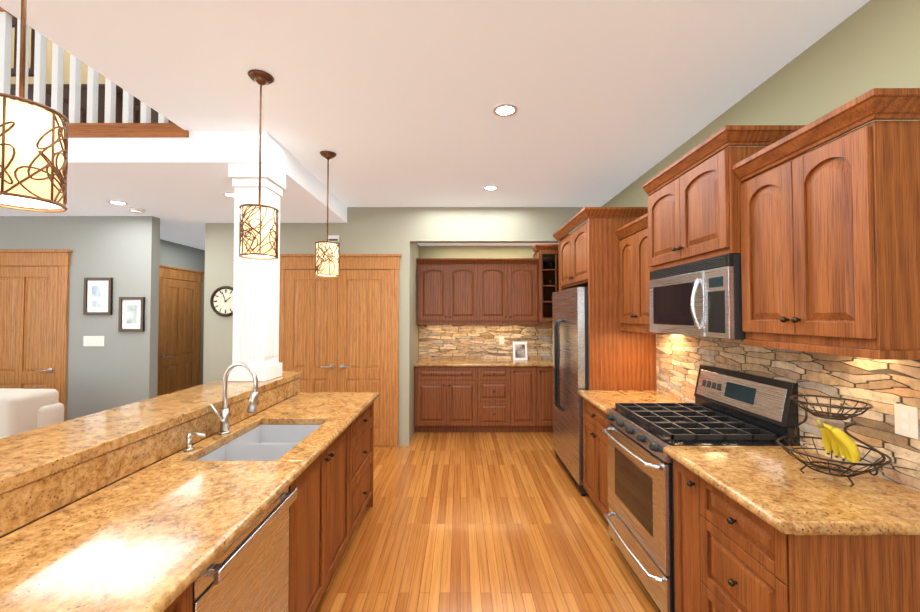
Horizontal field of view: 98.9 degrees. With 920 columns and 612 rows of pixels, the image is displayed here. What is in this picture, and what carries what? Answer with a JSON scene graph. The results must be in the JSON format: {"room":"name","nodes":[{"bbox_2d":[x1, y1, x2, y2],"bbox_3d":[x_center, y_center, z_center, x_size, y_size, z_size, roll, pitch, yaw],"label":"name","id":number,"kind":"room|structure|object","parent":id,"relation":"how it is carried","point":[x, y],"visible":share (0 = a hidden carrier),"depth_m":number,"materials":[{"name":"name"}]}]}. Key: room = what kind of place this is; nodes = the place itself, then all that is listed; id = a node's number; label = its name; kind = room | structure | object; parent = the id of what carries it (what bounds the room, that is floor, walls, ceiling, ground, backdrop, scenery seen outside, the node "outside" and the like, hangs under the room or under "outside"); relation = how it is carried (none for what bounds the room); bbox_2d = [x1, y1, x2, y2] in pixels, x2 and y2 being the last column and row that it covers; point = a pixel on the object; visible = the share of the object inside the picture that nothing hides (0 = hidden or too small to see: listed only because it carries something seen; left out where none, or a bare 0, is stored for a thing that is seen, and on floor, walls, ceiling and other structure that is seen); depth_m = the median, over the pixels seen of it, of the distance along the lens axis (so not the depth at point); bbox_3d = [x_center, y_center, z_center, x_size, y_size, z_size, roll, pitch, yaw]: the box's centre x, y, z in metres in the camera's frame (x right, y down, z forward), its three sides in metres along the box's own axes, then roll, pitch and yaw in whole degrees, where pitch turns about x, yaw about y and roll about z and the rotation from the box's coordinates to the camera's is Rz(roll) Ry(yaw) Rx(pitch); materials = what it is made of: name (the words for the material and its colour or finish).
{"room":"kitchen","nodes":[
{"label":"kitchen","id":0,"kind":"room"},
{"bbox_2d":[0,216,163,420],"bbox_3d":[-5.243,0.303,4.418,3.620,2.690,0.120,0,-1,0],"label":"wall","id":1,"kind":"structure","parent":0,"point":[129,250],"depth_m":4.37,"materials":[{"name":"grey paint"}]},
{"bbox_2d":[0,249,71,420],"bbox_3d":[-4.863,0.511,4.311,1.100,2.270,0.079,0,-1,0],"label":"hall door","id":2,"kind":"structure","parent":1,"relation":"in","point":[34,287],"depth_m":4.34,"materials":[{"name":"brown wood"}]},
{"bbox_2d":[83,336,104,345],"bbox_3d":[-4.042,0.387,4.348,0.234,0.099,0.010,0,-1,0],"label":"switch plate","id":3,"kind":"object","parent":1,"relation":"attached to","point":[93,340],"visible":1,"depth_m":4.34,"materials":[{"name":"white plastic"}]},
{"bbox_2d":[83,278,112,314],"bbox_3d":[-4.003,-0.108,4.351,0.300,0.410,0.025,0,-1,0],"label":"picture frame","id":4,"kind":"object","parent":1,"relation":"attached to","point":[98,296],"visible":0.98,"depth_m":4.35,"materials":[{"name":"white paper"}]},
{"bbox_2d":[118,297,144,331],"bbox_3d":[-3.628,0.091,4.346,0.270,0.380,0.025,0,-1,0],"label":"picture frame","id":5,"kind":"object","parent":1,"relation":"attached to","point":[131,317],"visible":0.98,"depth_m":4.34,"materials":[{"name":"white paper"}]},
{"bbox_2d":[0,167,346,249],"bbox_3d":[-3.611,-2.570,2.490,10.890,3.050,13.000,0,-1,0],"label":"ceiling","id":6,"kind":"structure","parent":0,"point":[184,209],"depth_m":3.89,"materials":[{"name":"white paint"}]},
{"bbox_2d":[107,200,127,204],"bbox_3d":[-3.354,-1.011,3.855,0.156,0.006,0.156,0,-1,0],"label":"recessed light","id":7,"kind":"object","parent":6,"relation":"in","point":[116,202],"visible":1,"depth_m":3.84,"materials":[{"name":"white"}]},
{"bbox_2d":[128,207,145,213],"bbox_3d":[-3.354,-0.988,4.085,0.140,0.041,0.140,0,-1,0],"label":"recessed light","id":8,"kind":"object","parent":6,"relation":"attached to","point":[136,210],"visible":1,"depth_m":4.05,"materials":[{"name":"white"}]},
{"bbox_2d":[223,192,234,197],"bbox_3d":[-2.084,-1.016,3.603,0.156,0.006,0.156,0,-1,0],"label":"recessed light","id":9,"kind":"object","parent":6,"relation":"in","point":[230,194],"visible":0.67,"depth_m":3.59,"materials":[{"name":"white"}]},
{"bbox_2d":[11,28,346,217],"bbox_3d":[-5.202,-2.484,5.245,7.700,2.900,4.290,0,-1,0],"label":"floor","id":10,"kind":"structure","parent":0,"point":[296,167],"depth_m":4.69,"materials":[{"name":"white"}]},
{"bbox_2d":[10,17,86,122],"bbox_3d":[-3.455,-1.749,3.251,0.420,1.020,0.420,0,-1,0],"label":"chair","id":11,"kind":"object","parent":10,"relation":"on","point":[83,113],"visible":0.19,"depth_m":3.06,"materials":[{"name":"brown wood"}]},
{"bbox_2d":[46,84,140,122],"bbox_3d":[-3.854,-1.604,3.919,1.600,0.760,0.800,0,-1,0],"label":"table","id":12,"kind":"object","parent":10,"relation":"on","point":[101,103],"visible":0.12,"depth_m":3.62,"materials":[{"name":"brown wood"}]},
{"bbox_2d":[133,97,172,122],"bbox_3d":[-2.604,-1.742,3.570,0.420,1.020,0.420,0,-1,0],"label":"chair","id":13,"kind":"object","parent":10,"relation":"on","point":[137,110],"depth_m":3.37,"materials":[{"name":"brown wood"}]},
{"bbox_2d":[67,131,285,176],"bbox_3d":[-5.205,-1.125,2.920,7.700,0.240,0.300,0,-1,0],"label":"fascia beam","id":14,"kind":"structure","parent":10,"relation":"attached to","point":[204,153],"depth_m":2.77,"materials":[{"name":"white paint"}]},
{"bbox_2d":[0,7,188,137],"bbox_3d":[-5.380,-1.739,2.883,6.950,1.116,0.240,0,-1,0],"label":"balcony railing","id":15,"kind":"object","parent":14,"relation":"on","point":[109,127],"visible":0.33,"depth_m":2.86,"materials":[{"name":"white wood"}]},
{"bbox_2d":[164,240,203,281],"bbox_3d":[-4.431,0.336,5.892,0.140,2.690,2.770,0,-1,0],"label":"wall","id":16,"kind":"structure","parent":0,"point":[177,255],"depth_m":6.18,"materials":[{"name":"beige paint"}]},
{"bbox_2d":[157,265,204,395],"bbox_3d":[-4.319,0.550,6.092,0.079,2.270,1.060,0,-1,0],"label":"door","id":17,"kind":"structure","parent":16,"relation":"in","point":[179,335],"depth_m":6.08,"materials":[{"name":"brown wood"}]},
{"bbox_2d":[200,207,587,445],"bbox_3d":[-0.698,-1.144,4.785,4.710,5.600,0.140,0,-1,0],"label":"wall","id":18,"kind":"structure","parent":0,"point":[367,230],"depth_m":4.71,"materials":[{"name":"beige paint"}]},
{"bbox_2d":[210,286,232,316],"bbox_3d":[-2.783,-0.056,4.672,0.366,0.366,0.038,0,-1,0],"label":"wall clock","id":19,"kind":"object","parent":18,"relation":"attached to","point":[221,301],"visible":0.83,"depth_m":4.67,"materials":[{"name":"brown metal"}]},
{"bbox_2d":[328,235,338,241],"bbox_3d":[-1.508,-0.804,4.690,0.130,0.075,0.033,0,-1,0],"label":"sensor","id":20,"kind":"object","parent":18,"relation":"attached to","point":[333,238],"visible":0.83,"depth_m":4.68,"materials":[{"name":"white plastic"}]},
{"bbox_2d":[279,254,401,445],"bbox_3d":[-1.455,0.518,4.637,1.515,2.270,0.079,0,-1,0],"label":"double pantry door","id":21,"kind":"structure","parent":18,"relation":"in","point":[339,334],"depth_m":4.66,"materials":[{"name":"brown wood"}]},
{"bbox_2d":[416,258,483,321],"bbox_3d":[-0.149,-0.208,5.576,0.898,0.884,0.346,0,-1,0],"label":"upper cabinet","id":22,"kind":"object","parent":18,"relation":"attached to","point":[477,291],"depth_m":5.41,"materials":[{"name":"brown wood"}]},
{"bbox_2d":[419,321,552,358],"bbox_3d":[0.543,0.505,5.721,2.282,0.595,0.032,0,-1,0],"label":"backsplash","id":23,"kind":"structure","parent":18,"relation":"attached to","point":[458,341],"depth_m":5.71,"materials":[{"name":"beige stone"}]},
{"bbox_2d":[499,336,503,343],"bbox_3d":[0.606,0.499,5.702,0.075,0.115,0.006,0,-1,0],"label":"outlet","id":24,"kind":"object","parent":23,"relation":"attached to","point":[501,339],"visible":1,"depth_m":5.70,"materials":[{"name":"white plastic"}]},
{"bbox_2d":[484,258,537,321],"bbox_3d":[0.631,-0.208,5.575,0.878,0.884,0.346,0,-1,0],"label":"upper cabinet","id":25,"kind":"object","parent":18,"relation":"attached to","point":[510,284],"depth_m":5.41,"materials":[{"name":"brown wood"}]},
{"bbox_2d":[0,0,869,245],"bbox_3d":[-0.122,-2.511,0.894,3.610,3.040,9.820,0,-1,0],"label":"ceiling","id":26,"kind":"structure","parent":0,"point":[391,103],"depth_m":2.12,"materials":[{"name":"white paint"}]},
{"bbox_2d":[0,0,69,212],"bbox_3d":[-1.217,-0.772,1.096,0.191,0.980,0.191,0,-1,0],"label":"pendant light","id":27,"kind":"object","parent":26,"relation":"hanging from","point":[33,157],"visible":1,"depth_m":1.06,"materials":[{"name":"beige fabric"}]},
{"bbox_2d":[239,69,278,259],"bbox_3d":[-1.076,-0.749,2.116,0.191,0.980,0.191,0,-1,0],"label":"pendant light","id":28,"kind":"object","parent":26,"relation":"hanging from","point":[258,231],"visible":1,"depth_m":2.05,"materials":[{"name":"beige fabric"}]},
{"bbox_2d":[315,151,339,276],"bbox_3d":[-1.055,-0.727,3.136,0.191,0.980,0.191,0,-1,0],"label":"pendant light","id":29,"kind":"object","parent":26,"relation":"hanging from","point":[327,258],"visible":1,"depth_m":3.07,"materials":[{"name":"brown metal"}]},
{"bbox_2d":[483,185,497,190],"bbox_3d":[0.312,-1.198,3.995,0.156,0.006,0.156,0,-1,0],"label":"recessed light","id":30,"kind":"object","parent":26,"relation":"in","point":[490,188],"visible":1,"depth_m":3.99,"materials":[{"name":"white glass"}]},
{"bbox_2d":[493,103,517,116],"bbox_3d":[0.284,-1.231,2.475,0.156,0.006,0.156,0,-1,0],"label":"recessed light","id":31,"kind":"object","parent":26,"relation":"in","point":[505,110],"visible":1,"depth_m":2.47,"materials":[{"name":"white glass"}]},
{"bbox_2d":[315,432,660,611],"bbox_3d":[-3.056,1.654,2.395,12.000,0.100,13.000,0,-1,0],"label":"floor","id":32,"kind":"structure","parent":0,"point":[482,522],"depth_m":2.71,"materials":[{"name":"brown wood"}]},
{"bbox_2d":[0,388,63,438],"bbox_3d":[-4.530,1.120,2.934,2.250,0.870,0.950,0,-1,0],"label":"sofa","id":33,"kind":"object","parent":32,"relation":"on","point":[22,410],"visible":0.5,"depth_m":3.15,"materials":[{"name":"beige fabric"}]},
{"bbox_2d":[164,583,192,611],"bbox_3d":[-1.007,1.128,0.680,0.602,0.875,0.713,0,-1,0],"label":"base cabinet","id":34,"kind":"object","parent":32,"relation":"on","point":[183,603],"depth_m":1.01,"materials":[{"name":"brown wood"}]},
{"bbox_2d":[192,487,296,611],"bbox_3d":[-0.953,1.134,1.329,0.588,0.852,0.576,0,-1,0],"label":"dishwasher","id":35,"kind":"object","parent":34,"relation":"in","point":[247,570],"visible":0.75,"depth_m":1.33,"materials":[{"name":"silver"}]},
{"bbox_2d":[248,402,373,534],"bbox_3d":[-1.004,1.176,2.826,0.602,0.875,0.738,0,-1,0],"label":"base cabinet","id":36,"kind":"object","parent":32,"relation":"on","point":[355,444],"depth_m":2.75,"materials":[{"name":"brown wood"}]},
{"bbox_2d":[0,371,378,611],"bbox_3d":[-1.208,0.611,1.748,1.095,0.208,3.005,0,-1,0],"label":"countertop","id":37,"kind":"structure","parent":36,"relation":"on","point":[163,535],"depth_m":1.32,"materials":[{"name":"stone"}]},
{"bbox_2d":[183,432,205,451],"bbox_3d":[-1.244,0.634,1.845,0.098,0.084,0.044,0,-1,0],"label":"soap dispenser","id":38,"kind":"object","parent":37,"relation":"on","point":[189,446],"visible":0.98,"depth_m":1.84,"materials":[{"name":"silver metal"}]},
{"bbox_2d":[210,362,257,434],"bbox_3d":[-1.173,0.488,2.084,0.245,0.386,0.109,0,-1,0],"label":"faucet","id":39,"kind":"object","parent":37,"relation":"on","point":[223,416],"visible":1,"depth_m":2.08,"materials":[{"name":"silver metal"}]},
{"bbox_2d":[228,163,285,381],"bbox_3d":[-1.492,-0.237,2.898,0.285,1.536,0.285,0,-1,0],"label":"column","id":40,"kind":"structure","parent":37,"relation":"on","point":[255,315],"depth_m":2.78,"materials":[{"name":"white paint"}]},
{"bbox_2d":[196,425,320,460],"bbox_3d":[-1.011,0.824,2.061,0.428,0.203,0.708,0,-1,0],"label":"double sink","id":41,"kind":"object","parent":37,"relation":"in","point":[267,442],"visible":0.12,"depth_m":2.05,"materials":[{"name":"white ceramic"}]},
{"bbox_2d":[288,461,351,611],"bbox_3d":[-1.005,1.286,2.062,0.602,0.621,0.888,0,-1,0],"label":"base cabinet","id":42,"kind":"object","parent":32,"relation":"on","point":[332,483],"depth_m":1.95,"materials":[{"name":"brown wood"}]},
{"bbox_2d":[414,367,477,431],"bbox_3d":[-0.185,1.233,5.412,0.825,0.874,0.611,0,-1,0],"label":"base cabinet","id":43,"kind":"object","parent":32,"relation":"on","point":[445,398],"depth_m":5.11,"materials":[{"name":"brown wood"}]},
{"bbox_2d":[414,359,552,366],"bbox_3d":[0.543,0.775,5.390,2.282,0.041,0.614,0,-1,0],"label":"countertop","id":44,"kind":"structure","parent":43,"relation":"on","point":[481,363],"depth_m":5.12,"materials":[{"name":"stone"}]},
{"bbox_2d":[513,342,527,359],"bbox_3d":[0.848,0.633,5.564,0.200,0.257,0.090,0,-1,0],"label":"framed picture","id":45,"kind":"object","parent":44,"relation":"on","point":[519,350],"visible":0.96,"depth_m":5.55,"materials":[{"name":"white"}]},
{"bbox_2d":[478,367,517,431],"bbox_3d":[0.442,1.233,5.412,0.540,0.874,0.611,0,-1,0],"label":"base cabinet","id":46,"kind":"object","parent":32,"relation":"on","point":[483,399],"depth_m":5.11,"materials":[{"name":"brown wood"}]},
{"bbox_2d":[518,367,541,431],"bbox_3d":[0.855,1.233,5.411,0.395,0.874,0.611,0,-1,0],"label":"base cabinet","id":47,"kind":"object","parent":32,"relation":"on","point":[529,378],"depth_m":5.11,"materials":[{"name":"brown wood"}]},
{"bbox_2d":[542,367,552,431],"bbox_3d":[1.197,1.233,5.411,0.510,0.874,0.611,0,-1,0],"label":"base cabinet","id":48,"kind":"object","parent":32,"relation":"on","point":[547,372],"depth_m":5.11,"materials":[{"name":"brown wood"}]},
{"bbox_2d":[552,287,588,495],"bbox_3d":[1.306,0.740,3.829,0.721,1.790,0.934,0,-1,0],"label":"fridge","id":49,"kind":"object","parent":32,"relation":"on","point":[570,344],"visible":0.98,"depth_m":3.60,"materials":[{"name":"silver metal"}]},
{"bbox_2d":[583,398,609,517],"bbox_3d":[1.338,1.179,2.979,0.686,0.874,0.634,0,-1,0],"label":"base cabinet","id":50,"kind":"object","parent":32,"relation":"on","point":[595,466],"visible":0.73,"depth_m":2.98,"materials":[{"name":"brown wood"}]},
{"bbox_2d":[577,390,687,413],"bbox_3d":[1.317,0.722,2.989,0.668,0.041,0.637,0,-1,0],"label":"countertop","id":51,"kind":"structure","parent":50,"relation":"on","point":[604,401],"depth_m":3.02,"materials":[{"name":"stone"}]},
{"bbox_2d":[553,207,656,499],"bbox_3d":[1.364,0.409,3.838,0.639,2.453,1.144,0,-1,0],"label":"tall cabinet","id":52,"kind":"object","parent":32,"relation":"on","point":[589,259],"visible":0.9,"depth_m":3.33,"materials":[{"name":"brown wood"}]},
{"bbox_2d":[602,364,799,611],"bbox_3d":[1.298,0.978,2.283,0.753,1.185,0.757,0,-1,0],"label":"range","id":53,"kind":"object","parent":32,"relation":"on","point":[728,407],"visible":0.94,"depth_m":2.14,"materials":[{"name":"silver metal"}]},
{"bbox_2d":[673,459,919,611],"bbox_3d":[1.336,1.148,1.552,0.686,0.874,0.687,0,-1,0],"label":"base cabinet","id":54,"kind":"object","parent":32,"relation":"on","point":[730,555],"visible":0.75,"depth_m":1.31,"materials":[{"name":"brown wood"}]},
{"bbox_2d":[663,446,919,535],"bbox_3d":[1.316,0.690,1.547,0.668,0.041,0.720,0,-1,0],"label":"countertop","id":55,"kind":"structure","parent":54,"relation":"on","point":[775,487],"depth_m":1.41,"materials":[{"name":"stone"}]},
{"bbox_2d":[776,395,891,486],"bbox_3d":[1.443,0.519,1.535,0.328,0.298,0.366,0,-1,0],"label":"fruit basket","id":56,"kind":"object","parent":55,"relation":"on","point":[828,414],"visible":0.98,"depth_m":1.50,"materials":[{"name":"brown metal"}]},
{"bbox_2d":[817,419,860,465],"bbox_3d":[1.456,0.523,1.540,0.121,0.160,0.154,0,-1,0],"label":"bananas","id":57,"kind":"object","parent":56,"relation":"in","point":[837,441],"visible":0.96,"depth_m":1.52,"materials":[{"name":"yellow food"}]},
{"bbox_2d":[602,0,919,206],"bbox_3d":[1.758,-1.229,0.953,0.150,5.600,9.940,0,-1,0],"label":"wall","id":58,"kind":"structure","parent":0,"point":[870,44],"depth_m":1.77,"materials":[{"name":"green paint"}]},
{"bbox_2d":[532,244,558,320],"bbox_3d":[1.285,-0.311,5.536,0.526,1.048,0.429,0,-1,0],"label":"upper cabinet","id":59,"kind":"object","parent":58,"relation":"attached to","point":[547,255],"visible":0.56,"depth_m":5.36,"materials":[{"name":"brown wood"}]},
{"bbox_2d":[615,213,676,334],"bbox_3d":[1.497,-0.222,3.011,0.372,0.848,0.635,0,-1,0],"label":"upper cabinet","id":60,"kind":"object","parent":58,"relation":"attached to","point":[634,273],"visible":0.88,"depth_m":3.02,"materials":[{"name":"brown wood"}]},
{"bbox_2d":[642,125,805,270],"bbox_3d":[1.466,-0.544,2.271,0.432,0.597,0.850,0,-1,0],"label":"upper cabinet","id":61,"kind":"object","parent":58,"relation":"attached to","point":[694,215],"visible":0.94,"depth_m":2.08,"materials":[{"name":"brown wood"}]},
{"bbox_2d":[649,254,745,339],"bbox_3d":[1.462,-0.035,2.286,0.437,0.412,0.790,0,-1,0],"label":"microwave","id":62,"kind":"object","parent":61,"relation":"attached to","point":[702,298],"visible":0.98,"depth_m":2.11,"materials":[{"name":"silver metal"}]},
{"bbox_2d":[656,334,919,491],"bbox_3d":[1.668,0.433,2.265,0.032,0.585,2.098,0,-1,0],"label":"backsplash","id":63,"kind":"structure","parent":58,"relation":"attached to","point":[881,387],"depth_m":1.75,"materials":[{"name":"beige stone"}]},
{"bbox_2d":[894,403,918,439],"bbox_3d":[1.648,0.425,1.454,0.006,0.115,0.075,0,-1,0],"label":"electrical outlet plate","id":64,"kind":"object","parent":63,"relation":"attached to","point":[906,420],"visible":1,"depth_m":1.45,"materials":[{"name":"white plastic"}]},
{"bbox_2d":[732,88,919,359],"bbox_3d":[1.496,-0.252,1.561,0.372,0.863,0.653,0,-1,0],"label":"upper cabinet","id":65,"kind":"object","parent":58,"relation":"attached to","point":[830,247],"visible":1,"depth_m":1.39,"materials":[{"name":"brown wood"}]}
]}

